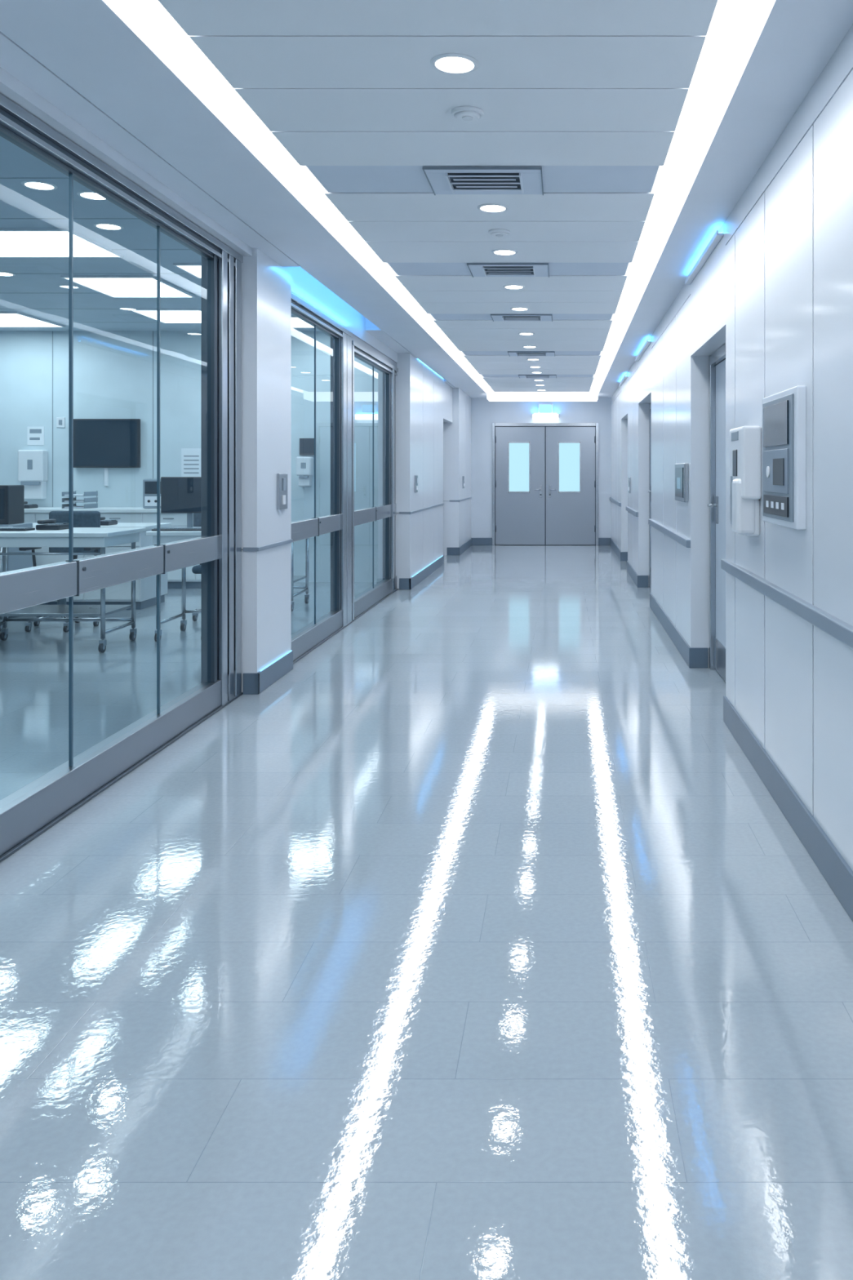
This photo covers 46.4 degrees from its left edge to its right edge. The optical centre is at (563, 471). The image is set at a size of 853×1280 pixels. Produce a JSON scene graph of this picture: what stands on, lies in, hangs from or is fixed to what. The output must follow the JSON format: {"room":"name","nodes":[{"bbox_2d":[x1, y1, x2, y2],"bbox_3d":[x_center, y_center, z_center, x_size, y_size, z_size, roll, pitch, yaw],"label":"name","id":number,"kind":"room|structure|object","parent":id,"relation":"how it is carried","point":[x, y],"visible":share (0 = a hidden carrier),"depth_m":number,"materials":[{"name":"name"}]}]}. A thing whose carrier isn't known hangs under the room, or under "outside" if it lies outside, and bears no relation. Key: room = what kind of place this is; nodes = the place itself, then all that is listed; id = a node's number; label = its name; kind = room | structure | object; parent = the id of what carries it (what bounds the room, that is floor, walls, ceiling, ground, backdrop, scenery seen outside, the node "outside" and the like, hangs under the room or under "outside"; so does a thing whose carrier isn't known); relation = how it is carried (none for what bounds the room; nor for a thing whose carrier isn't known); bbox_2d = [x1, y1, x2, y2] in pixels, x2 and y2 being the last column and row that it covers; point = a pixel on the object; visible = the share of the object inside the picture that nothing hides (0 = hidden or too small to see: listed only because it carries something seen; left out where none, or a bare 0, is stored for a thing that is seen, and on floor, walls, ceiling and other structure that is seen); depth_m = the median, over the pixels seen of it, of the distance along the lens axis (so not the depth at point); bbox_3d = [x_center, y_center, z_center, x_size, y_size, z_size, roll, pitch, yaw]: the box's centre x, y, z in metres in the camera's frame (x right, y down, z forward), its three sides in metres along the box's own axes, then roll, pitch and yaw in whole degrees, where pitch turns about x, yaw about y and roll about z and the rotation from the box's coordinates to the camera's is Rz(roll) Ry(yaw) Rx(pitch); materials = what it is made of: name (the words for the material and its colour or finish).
{"room":"hospital corridor","nodes":[
{"label":"hospital corridor","id":0,"kind":"room"},
{"bbox_2d":[26,426,44,444],"bbox_3d":[-6.300,-0.430,11.697,0.200,0.220,0.009,0,0,0],"label":"wall socket","id":1,"kind":"object","parent":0,"point":[35,435],"depth_m":11.70,"materials":[{"name":"white plastic"}]},
{"bbox_2d":[0,136,320,331],"bbox_3d":[-5.140,-1.704,4.250,6.120,0.052,14.900,0,0,0],"label":"ceiling","id":2,"kind":"structure","parent":0,"point":[37,289],"depth_m":7.83,"materials":[{"name":"grey paint"}]},
{"bbox_2d":[0,271,15,276],"bbox_3d":[-4.750,-1.683,8.300,0.190,0.018,0.190,0,0,0],"label":"recessed light","id":3,"kind":"object","parent":2,"relation":"in","point":[2,273],"visible":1,"depth_m":8.30,"materials":[{"name":"white plastic"}]},
{"bbox_2d":[0,311,65,327],"bbox_3d":[-6.325,-1.672,10.775,1.190,0.020,0.990,0,0,0],"label":"ceiling light panel","id":4,"kind":"object","parent":2,"relation":"in","point":[7,319],"depth_m":10.91,"materials":[{"name":"white plastic"}]},
{"bbox_2d":[20,180,57,190],"bbox_3d":[-3.070,-1.683,5.740,0.190,0.018,0.190,0,0,0],"label":"recessed light","id":5,"kind":"object","parent":2,"relation":"in","point":[35,184],"visible":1,"depth_m":5.73,"materials":[{"name":"white plastic"}]},
{"bbox_2d":[0,227,124,257],"bbox_3d":[-4.090,-1.672,7.175,1.360,0.020,0.850,0,0,0],"label":"ceiling light panel","id":6,"kind":"object","parent":2,"relation":"in","point":[15,242],"depth_m":7.21,"materials":[{"name":"white plastic"}]},
{"bbox_2d":[76,191,106,199],"bbox_3d":[-2.850,-1.683,5.950,0.190,0.018,0.190,0,0,0],"label":"recessed light","id":7,"kind":"object","parent":2,"relation":"in","point":[91,195],"visible":0.59,"depth_m":5.95,"materials":[{"name":"white plastic"}]},
{"bbox_2d":[93,222,124,230],"bbox_3d":[-3.110,-1.683,6.700,0.190,0.018,0.190,0,0,0],"label":"recessed light","id":8,"kind":"object","parent":2,"relation":"in","point":[108,226],"visible":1,"depth_m":6.70,"materials":[{"name":"white plastic"}]},
{"bbox_2d":[60,275,195,297],"bbox_3d":[-3.905,-1.672,8.865,0.790,0.020,0.970,0,0,0],"label":"ceiling light panel","id":9,"kind":"object","parent":2,"relation":"in","point":[112,286],"depth_m":8.80,"materials":[{"name":"white plastic"}]},
{"bbox_2d":[128,308,200,323],"bbox_3d":[-4.100,-1.672,10.525,0.740,0.020,0.890,0,0,0],"label":"ceiling light panel","id":10,"kind":"object","parent":2,"relation":"in","point":[166,315],"depth_m":10.40,"materials":[{"name":"white plastic"}]},
{"bbox_2d":[173,262,200,278],"bbox_3d":[-2.960,-1.672,8.150,0.360,0.020,0.540,0,0,0],"label":"ceiling light panel","id":11,"kind":"object","parent":2,"relation":"in","point":[193,268],"depth_m":8.02,"materials":[{"name":"white plastic"}]},
{"bbox_2d":[291,315,314,328],"bbox_3d":[-2.800,-1.672,10.925,0.740,0.020,0.790,0,0,0],"label":"ceiling light panel","id":12,"kind":"object","parent":2,"relation":"in","point":[296,322],"depth_m":11.06,"materials":[{"name":"white plastic"}]},
{"bbox_2d":[0,331,377,582],"bbox_3d":[-5.215,-0.205,4.325,6.270,3.050,15.050,0,0,0],"label":"wall","id":13,"kind":"structure","parent":0,"point":[115,372],"depth_m":11.70,"materials":[{"name":"white paint"}]},
{"bbox_2d":[17,449,47,498],"bbox_3d":[-6.300,0.030,11.632,0.300,0.580,0.135,0,0,0],"label":"paper towel dispenser","id":14,"kind":"object","parent":13,"relation":"attached to","point":[32,464],"visible":0.91,"depth_m":11.57,"materials":[{"name":"white plastic"}]},
{"bbox_2d":[56,417,65,427],"bbox_3d":[-6.000,-0.590,11.692,0.100,0.120,0.017,0,0,0],"label":"wall socket","id":15,"kind":"object","parent":13,"relation":"attached to","point":[60,421],"depth_m":11.69,"materials":[{"name":"white plastic"}]},
{"bbox_2d":[73,418,140,485],"bbox_3d":[-5.435,-0.230,11.671,0.790,0.800,0.068,0,0,0],"label":"wall display","id":16,"kind":"object","parent":13,"relation":"attached to","point":[106,443],"depth_m":11.64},
{"bbox_2d":[181,448,200,476],"bbox_3d":[-4.440,-0.110,11.697,0.240,0.340,0.009,0,0,0],"label":"notice sheet","id":17,"kind":"object","parent":13,"relation":"attached to","point":[190,457],"visible":0.9,"depth_m":11.70,"materials":[{"name":"white paper"}]},
{"bbox_2d":[296,456,313,486],"bbox_3d":[-3.070,-0.005,11.633,0.180,0.350,0.135,0,0,0],"label":"soap dispenser","id":18,"kind":"object","parent":13,"relation":"attached to","point":[304,464],"visible":1,"depth_m":11.57,"materials":[{"name":"white plastic"}]},
{"bbox_2d":[299,438,314,454],"bbox_3d":[-3.050,-0.300,11.674,0.180,0.200,0.054,0,0,0],"label":"wall monitor","id":19,"kind":"object","parent":13,"relation":"attached to","point":[306,445],"depth_m":11.65,"materials":[{"name":"black plastic"}]},
{"bbox_2d":[0,66,471,692],"bbox_3d":[-1.925,-0.205,7.200,0.550,3.050,20.800,0,0,0],"label":"wall","id":20,"kind":"structure","parent":0,"point":[433,417],"depth_m":6.32,"materials":[{"name":"paint"}]},
{"bbox_2d":[0,93,243,862],"bbox_3d":[-1.955,0.020,2.658,0.110,2.600,6.315,0,0,0],"label":"frame","id":21,"kind":"object","parent":20,"relation":"attached to","point":[32,810],"visible":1,"depth_m":4.72,"materials":[{"name":"silver metal"}]},
{"bbox_2d":[276,473,287,509],"bbox_3d":[-1.808,0.126,6.251,0.027,0.226,0.218,0,0,0],"label":"wall switch plate","id":22,"kind":"object","parent":20,"relation":"attached to","point":[282,478],"visible":1,"depth_m":6.25,"materials":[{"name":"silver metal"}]},
{"bbox_2d":[291,293,352,664],"bbox_3d":[-1.905,0.050,7.590,0.110,2.540,2.060,0,0,0],"label":"frame","id":23,"kind":"object","parent":20,"relation":"attached to","point":[339,522],"visible":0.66,"depth_m":8.22,"materials":[{"name":"silver metal"}]},
{"bbox_2d":[259,555,443,671],"bbox_3d":[-1.746,1.190,9.880,0.046,0.007,8.041,0,0,1],"label":"led strip","id":24,"kind":"object","parent":20,"relation":"attached to","point":[289,651],"visible":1,"depth_m":6.32,"materials":[{"name":"white plastic"}]},
{"bbox_2d":[243,538,471,694],"bbox_3d":[-1.763,1.258,11.704,0.202,0.125,11.793,0,0,0],"label":"baseboard","id":25,"kind":"structure","parent":20,"relation":"attached to","point":[254,683],"depth_m":6.33,"materials":[{"name":"plastic"}]},
{"bbox_2d":[243,497,471,551],"bbox_3d":[-1.758,0.460,11.704,0.162,0.024,11.790,0,0,1],"label":"trim","id":26,"kind":"structure","parent":20,"relation":"attached to","point":[291,540],"depth_m":6.33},
{"bbox_2d":[351,334,396,367],"bbox_3d":[-1.913,-1.191,9.805,0.095,0.058,2.370,0,0,0],"label":"door frame","id":27,"kind":"structure","parent":20,"relation":"attached to","point":[354,338],"depth_m":9.62,"materials":[{"name":"silver metal"}]},
{"bbox_2d":[351,340,398,621],"bbox_3d":[-1.905,0.080,9.815,0.110,2.480,2.350,0,0,0],"label":"frame","id":28,"kind":"object","parent":20,"relation":"attached to","point":[367,599],"visible":0.73,"depth_m":10.38,"materials":[{"name":"silver metal"}]},
{"bbox_2d":[413,475,417,492],"bbox_3d":[-1.708,0.140,11.375,0.027,0.200,0.150,0,0,0],"label":"wall switch plate","id":29,"kind":"object","parent":20,"relation":"attached to","point":[415,477],"visible":1,"depth_m":11.30,"materials":[{"name":"silver metal"}]},
{"bbox_2d":[462,475,464,488],"bbox_3d":[-1.637,0.170,16.075,0.027,0.200,0.150,0,0,0],"label":"wall switch plate","id":30,"kind":"object","parent":20,"relation":"attached to","point":[463,477],"visible":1,"depth_m":16.00,"materials":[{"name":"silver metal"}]},
{"bbox_2d":[0,545,852,1279],"bbox_3d":[-3.400,1.370,7.350,9.600,0.100,21.100,0,0,0],"label":"floor","id":31,"kind":"structure","parent":0,"point":[477,939],"depth_m":2.64,"materials":[{"name":"tile"}]},
{"bbox_2d":[0,526,12,631],"bbox_3d":[-5.100,0.890,7.850,1.000,0.860,0.700,0,0,0],"label":"desk","id":32,"kind":"object","parent":31,"relation":"on","point":[1,548],"visible":0.36,"depth_m":8.12,"materials":[{"name":"grey metal"}]},
{"bbox_2d":[0,484,32,617],"bbox_3d":[-5.150,0.720,8.838,0.500,1.200,0.425,0,0,0],"label":"equipment cart","id":33,"kind":"object","parent":31,"relation":"on","point":[11,496],"visible":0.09,"depth_m":8.79,"materials":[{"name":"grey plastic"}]},
{"bbox_2d":[18,511,100,631],"bbox_3d":[-4.250,0.830,8.316,0.600,0.980,0.549,0,0,0],"label":"office chair","id":34,"kind":"object","parent":31,"relation":"on","point":[81,518],"visible":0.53,"depth_m":8.49,"materials":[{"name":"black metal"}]},
{"bbox_2d":[0,527,146,652],"bbox_3d":[-3.875,0.880,7.425,1.150,0.880,0.650,0,0,0],"label":"desk","id":35,"kind":"object","parent":31,"relation":"on","point":[102,537],"visible":0.94,"depth_m":7.24,"materials":[{"name":"white laminate"}]},
{"bbox_2d":[0,527,35,530],"bbox_3d":[-4.200,0.429,7.350,0.400,0.021,0.140,0,0,0],"label":"keyboard","id":36,"kind":"object","parent":35,"relation":"on","point":[1,528],"visible":1,"depth_m":7.29,"materials":[{"name":"black plastic"}]},
{"bbox_2d":[35,519,68,529],"bbox_3d":[-3.900,0.403,7.500,0.180,0.075,0.200,0,0,0],"label":"desk phone","id":37,"kind":"object","parent":35,"relation":"on","point":[51,525],"visible":0.94,"depth_m":7.41,"materials":[{"name":"black plastic"}]},
{"bbox_2d":[31,522,171,609],"bbox_3d":[-5.100,0.920,9.650,2.200,0.800,0.700,0,0,0],"label":"table","id":38,"kind":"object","parent":31,"relation":"on","point":[145,588],"depth_m":9.35,"materials":[{"name":"white laminate"}]},
{"bbox_2d":[100,516,117,525],"bbox_3d":[-4.500,0.482,9.600,0.180,0.075,0.200,0,0,0],"label":"desk phone","id":39,"kind":"object","parent":38,"relation":"on","point":[103,522],"visible":0.7,"depth_m":9.56,"materials":[{"name":"black plastic"}]},
{"bbox_2d":[23,506,200,588],"bbox_3d":[-5.650,0.870,11.345,4.300,0.900,0.690,0,0,0],"label":"countertop","id":40,"kind":"structure","parent":31,"relation":"on","point":[122,514],"depth_m":11.04,"materials":[{"name":"white laminate"}]},
{"bbox_2d":[23,501,37,508],"bbox_3d":[-6.200,0.383,11.300,0.180,0.075,0.200,0,0,0],"label":"desk phone","id":41,"kind":"object","parent":40,"relation":"on","point":[25,506],"visible":0.58,"depth_m":11.27,"materials":[{"name":"black plastic"}]},
{"bbox_2d":[62,490,97,508],"bbox_3d":[-5.600,0.320,11.350,0.260,0.200,0.320,0,0,0],"label":"paper tray","id":42,"kind":"object","parent":40,"relation":"on","point":[66,493],"visible":0.9,"depth_m":11.29,"materials":[{"name":"grey plastic"}]},
{"bbox_2d":[142,478,160,508],"bbox_3d":[-4.600,0.250,11.340,0.400,0.340,0.380,0,0,0],"label":"lab analyser","id":43,"kind":"object","parent":40,"relation":"on","point":[149,486],"visible":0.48,"depth_m":11.16,"materials":[{"name":"grey plastic"}]},
{"bbox_2d":[146,526,200,641],"bbox_3d":[-2.970,0.890,7.875,0.500,0.860,0.650,0,0,0],"label":"desk","id":44,"kind":"object","parent":31,"relation":"on","point":[166,536],"visible":0.4,"depth_m":7.61,"materials":[{"name":"white laminate"}]},
{"bbox_2d":[151,527,200,530],"bbox_3d":[-3.000,0.450,7.680,0.400,0.021,0.140,0,0,0],"label":"keyboard","id":45,"kind":"object","parent":44,"relation":"on","point":[161,528],"visible":0.77,"depth_m":7.61,"materials":[{"name":"black plastic"}]},
{"bbox_2d":[160,476,200,527],"bbox_3d":[-3.000,0.250,7.850,0.440,0.420,0.160,0,0,0],"label":"computer monitor","id":46,"kind":"object","parent":44,"relation":"on","point":[179,495],"visible":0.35,"depth_m":7.83,"materials":[{"name":"black plastic"}]},
{"bbox_2d":[191,513,200,621],"bbox_3d":[-3.000,0.830,8.719,0.600,0.980,0.553,0,0,0],"label":"office chair","id":47,"kind":"object","parent":31,"relation":"on","point":[197,517],"visible":0.12,"depth_m":8.52,"materials":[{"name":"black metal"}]},
{"bbox_2d":[291,537,309,611],"bbox_3d":[-2.975,0.910,9.550,0.950,0.820,0.700,0,0,0],"label":"desk","id":48,"kind":"object","parent":31,"relation":"on","point":[294,578],"visible":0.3,"depth_m":9.79,"materials":[{"name":"grey metal"}]},
{"bbox_2d":[0,0,852,397],"bbox_3d":[-0.325,-1.505,7.300,3.250,0.350,21.000,0,0,0],"label":"ceiling","id":49,"kind":"structure","parent":0,"point":[592,94],"depth_m":3.80,"materials":[{"name":"paint"}]},
{"bbox_2d":[134,0,760,401],"bbox_3d":[-0.350,-1.332,6.975,1.900,0.205,20.350,0,0,0],"label":"strip light","id":50,"kind":"object","parent":49,"relation":"attached to","point":[731,20],"depth_m":4.34,"materials":[{"name":"white plastic"}]},
{"bbox_2d":[430,53,479,74],"bbox_3d":[-0.353,-1.333,3.190,0.158,0.018,0.158,0,0,0],"label":"recessed light","id":51,"kind":"object","parent":49,"relation":"in","point":[447,63],"visible":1,"depth_m":3.18,"materials":[{"name":"white plastic"}]},
{"bbox_2d":[451,106,484,121],"bbox_3d":[-0.353,-1.319,3.620,0.120,0.029,0.120,0,0,0],"label":"smoke detector","id":52,"kind":"object","parent":49,"relation":"attached to","point":[465,113],"visible":1,"depth_m":3.59,"materials":[{"name":"plastic"}]},
{"bbox_2d":[422,166,543,195],"bbox_3d":[-0.354,-1.321,4.469,0.520,0.025,0.402,0,0,0],"label":"ceiling vent","id":53,"kind":"object","parent":49,"relation":"in","point":[442,180],"depth_m":4.44,"materials":[{"name":"grey metal"}]},
{"bbox_2d":[477,203,508,212],"bbox_3d":[-0.353,-1.333,4.930,0.158,0.018,0.158,0,0,0],"label":"recessed light","id":54,"kind":"object","parent":49,"relation":"in","point":[487,207],"visible":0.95,"depth_m":4.93,"materials":[{"name":"white plastic"}]},
{"bbox_2d":[488,228,510,236],"bbox_3d":[-0.353,-1.319,5.420,0.120,0.029,0.120,0,0,0],"label":"smoke detector","id":55,"kind":"object","parent":49,"relation":"attached to","point":[496,232],"visible":1,"depth_m":5.38,"materials":[{"name":"plastic"}]},
{"bbox_2d":[491,248,517,255],"bbox_3d":[-0.353,-1.333,5.920,0.158,0.018,0.158,0,0,0],"label":"recessed light","id":56,"kind":"object","parent":49,"relation":"in","point":[498,251],"visible":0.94,"depth_m":5.91,"materials":[{"name":"white plastic"}]},
{"bbox_2d":[466,262,549,277],"bbox_3d":[-0.354,-1.321,6.439,0.520,0.025,0.402,0,0,0],"label":"ceiling vent","id":57,"kind":"object","parent":49,"relation":"in","point":[477,269],"depth_m":6.41,"materials":[{"name":"grey metal"}]},
{"bbox_2d":[502,284,524,288],"bbox_3d":[-0.353,-1.333,7.030,0.158,0.018,0.158,0,0,0],"label":"recessed light","id":58,"kind":"object","parent":49,"relation":"in","point":[511,286],"visible":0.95,"depth_m":7.03,"materials":[{"name":"white plastic"}]},
{"bbox_2d":[510,306,529,311],"bbox_3d":[-0.353,-1.333,7.980,0.158,0.018,0.158,0,0,0],"label":"recessed light","id":59,"kind":"object","parent":49,"relation":"in","point":[517,308],"visible":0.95,"depth_m":7.99,"materials":[{"name":"white plastic"}]},
{"bbox_2d":[490,314,552,321],"bbox_3d":[-0.354,-1.321,8.424,0.520,0.025,0.332,0,0,0],"label":"ceiling vent","id":60,"kind":"object","parent":49,"relation":"in","point":[504,317],"depth_m":8.37,"materials":[{"name":"grey metal"}]},
{"bbox_2d":[518,332,534,335],"bbox_3d":[-0.353,-1.333,9.420,0.158,0.018,0.158,0,0,0],"label":"recessed light","id":61,"kind":"object","parent":49,"relation":"in","point":[521,333],"visible":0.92,"depth_m":9.40,"materials":[{"name":"white plastic"}]},
{"bbox_2d":[522,345,537,347],"bbox_3d":[-0.353,-1.333,10.400,0.158,0.018,0.158,0,0,0],"label":"recessed light","id":62,"kind":"object","parent":49,"relation":"in","point":[526,346],"visible":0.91,"depth_m":10.38,"materials":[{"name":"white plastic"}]},
{"bbox_2d":[507,351,555,356],"bbox_3d":[-0.354,-1.321,10.999,0.520,0.025,0.382,0,0,0],"label":"ceiling vent","id":63,"kind":"object","parent":49,"relation":"in","point":[517,353],"depth_m":10.90,"materials":[{"name":"grey metal"}]},
{"bbox_2d":[526,358,539,360],"bbox_3d":[-0.353,-1.333,11.580,0.158,0.018,0.158,0,0,0],"label":"recessed light","id":64,"kind":"object","parent":49,"relation":"in","point":[530,359],"visible":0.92,"depth_m":11.59,"materials":[{"name":"white plastic"}]},
{"bbox_2d":[518,374,556,378],"bbox_3d":[-0.354,-1.321,13.599,0.520,0.025,0.382,0,0,0],"label":"ceiling vent","id":65,"kind":"object","parent":49,"relation":"in","point":[526,376],"depth_m":13.57,"materials":[{"name":"grey metal"}]},
{"bbox_2d":[471,397,611,537],"bbox_3d":[-0.450,-0.155,17.700,3.500,2.950,0.200,0,0,0],"label":"wall","id":66,"kind":"structure","parent":0,"point":[484,412],"depth_m":17.60,"materials":[{"name":"paint"}]},
{"bbox_2d":[471,537,610,545],"bbox_3d":[-0.395,1.252,17.599,2.510,0.135,0.022,0,0,0],"label":"baseboard","id":67,"kind":"structure","parent":66,"relation":"attached to","point":[475,541],"depth_m":17.59,"materials":[{"name":"plastic"}]},
{"bbox_2d":[492,422,598,545],"bbox_3d":[-0.321,0.220,17.635,1.911,2.200,0.130,0,0,0],"label":"double door","id":68,"kind":"structure","parent":66,"relation":"in","point":[494,424],"depth_m":17.57,"materials":[{"name":"silver metal"}]},
{"bbox_2d":[494,426,545,544],"bbox_3d":[-0.778,0.250,17.592,0.900,2.120,0.116,0,0,0],"label":"door leaf","id":69,"kind":"structure","parent":68,"relation":"attached to","point":[520,451],"depth_m":17.60,"materials":[{"name":"silver metal"}]},
{"bbox_2d":[546,426,595,544],"bbox_3d":[0.137,0.250,17.592,0.900,2.120,0.116,0,0,0],"label":"door leaf","id":70,"kind":"structure","parent":68,"relation":"attached to","point":[571,482],"depth_m":17.60,"materials":[{"name":"silver metal"}]},
{"bbox_2d":[532,404,559,419],"bbox_3d":[-0.315,-1.075,17.529,0.490,0.290,0.149,0,0,0],"label":"light","id":71,"kind":"object","parent":66,"relation":"attached to","point":[545,411],"visible":1,"depth_m":17.49,"materials":[{"name":"white plastic"}]},
{"bbox_2d":[611,24,852,870],"bbox_3d":[1.080,-0.155,7.200,0.440,2.950,20.800,0,0,0],"label":"wall","id":72,"kind":"structure","parent":0,"point":[776,289],"depth_m":3.93,"materials":[{"name":"paint"}]},
{"bbox_2d":[628,477,631,493],"bbox_3d":[0.848,0.170,12.475,0.027,0.200,0.150,0,0,0],"label":"wall switch plate","id":73,"kind":"object","parent":72,"relation":"attached to","point":[629,478],"visible":1,"depth_m":12.40,"materials":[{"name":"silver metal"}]},
{"bbox_2d":[647,402,651,587],"bbox_3d":[1.002,0.271,10.390,0.115,2.098,1.578,0,0,0],"label":"door","id":74,"kind":"structure","parent":72,"relation":"in","point":[650,404],"depth_m":11.12,"materials":[{"name":"silver metal"}]},
{"bbox_2d":[618,230,723,386],"bbox_3d":[0.842,-1.280,9.875,0.036,0.031,9.250,0,0,0],"label":"uplight","id":75,"kind":"object","parent":72,"relation":"attached to","point":[717,236],"visible":1,"depth_m":6.01,"materials":[{"name":"white plastic"}]},
{"bbox_2d":[675,462,688,502],"bbox_3d":[0.843,0.075,7.000,0.037,0.270,0.560,0,0,0],"label":"screen","id":76,"kind":"object","parent":72,"relation":"attached to","point":[682,470],"visible":1,"depth_m":6.81,"materials":[{"name":"silver metal"}]},
{"bbox_2d":[706,343,725,681],"bbox_3d":[1.002,0.271,5.890,0.115,2.098,1.378,0,0,0],"label":"door","id":77,"kind":"structure","parent":72,"relation":"in","point":[717,504],"depth_m":6.39,"materials":[{"name":"silver metal"}]},
{"bbox_2d":[609,497,852,648],"bbox_3d":[0.849,0.485,7.200,0.033,0.054,20.780,0,0,0],"label":"handrail","id":78,"kind":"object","parent":72,"relation":"attached to","point":[833,626],"depth_m":3.72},
{"bbox_2d":[610,537,852,921],"bbox_3d":[0.911,1.252,7.200,0.127,0.135,20.800,0,0,0],"label":"baseboard","id":79,"kind":"structure","parent":72,"relation":"attached to","point":[834,868],"depth_m":3.88,"materials":[{"name":"plastic"}]},
{"bbox_2d":[729,426,761,535],"bbox_3d":[0.808,0.040,4.410,0.106,0.480,0.340,0,0,0],"label":"dispenser","id":80,"kind":"object","parent":72,"relation":"attached to","point":[745,442],"visible":1,"depth_m":4.26,"materials":[{"name":"white plastic"}]},
{"bbox_2d":[762,385,806,529],"bbox_3d":[0.834,-0.050,3.760,0.054,0.510,0.600,0,0,0],"label":"wall control panel","id":81,"kind":"object","parent":72,"relation":"attached to","point":[784,412],"visible":1,"depth_m":3.60,"materials":[{"name":"plastic"}]}
]}

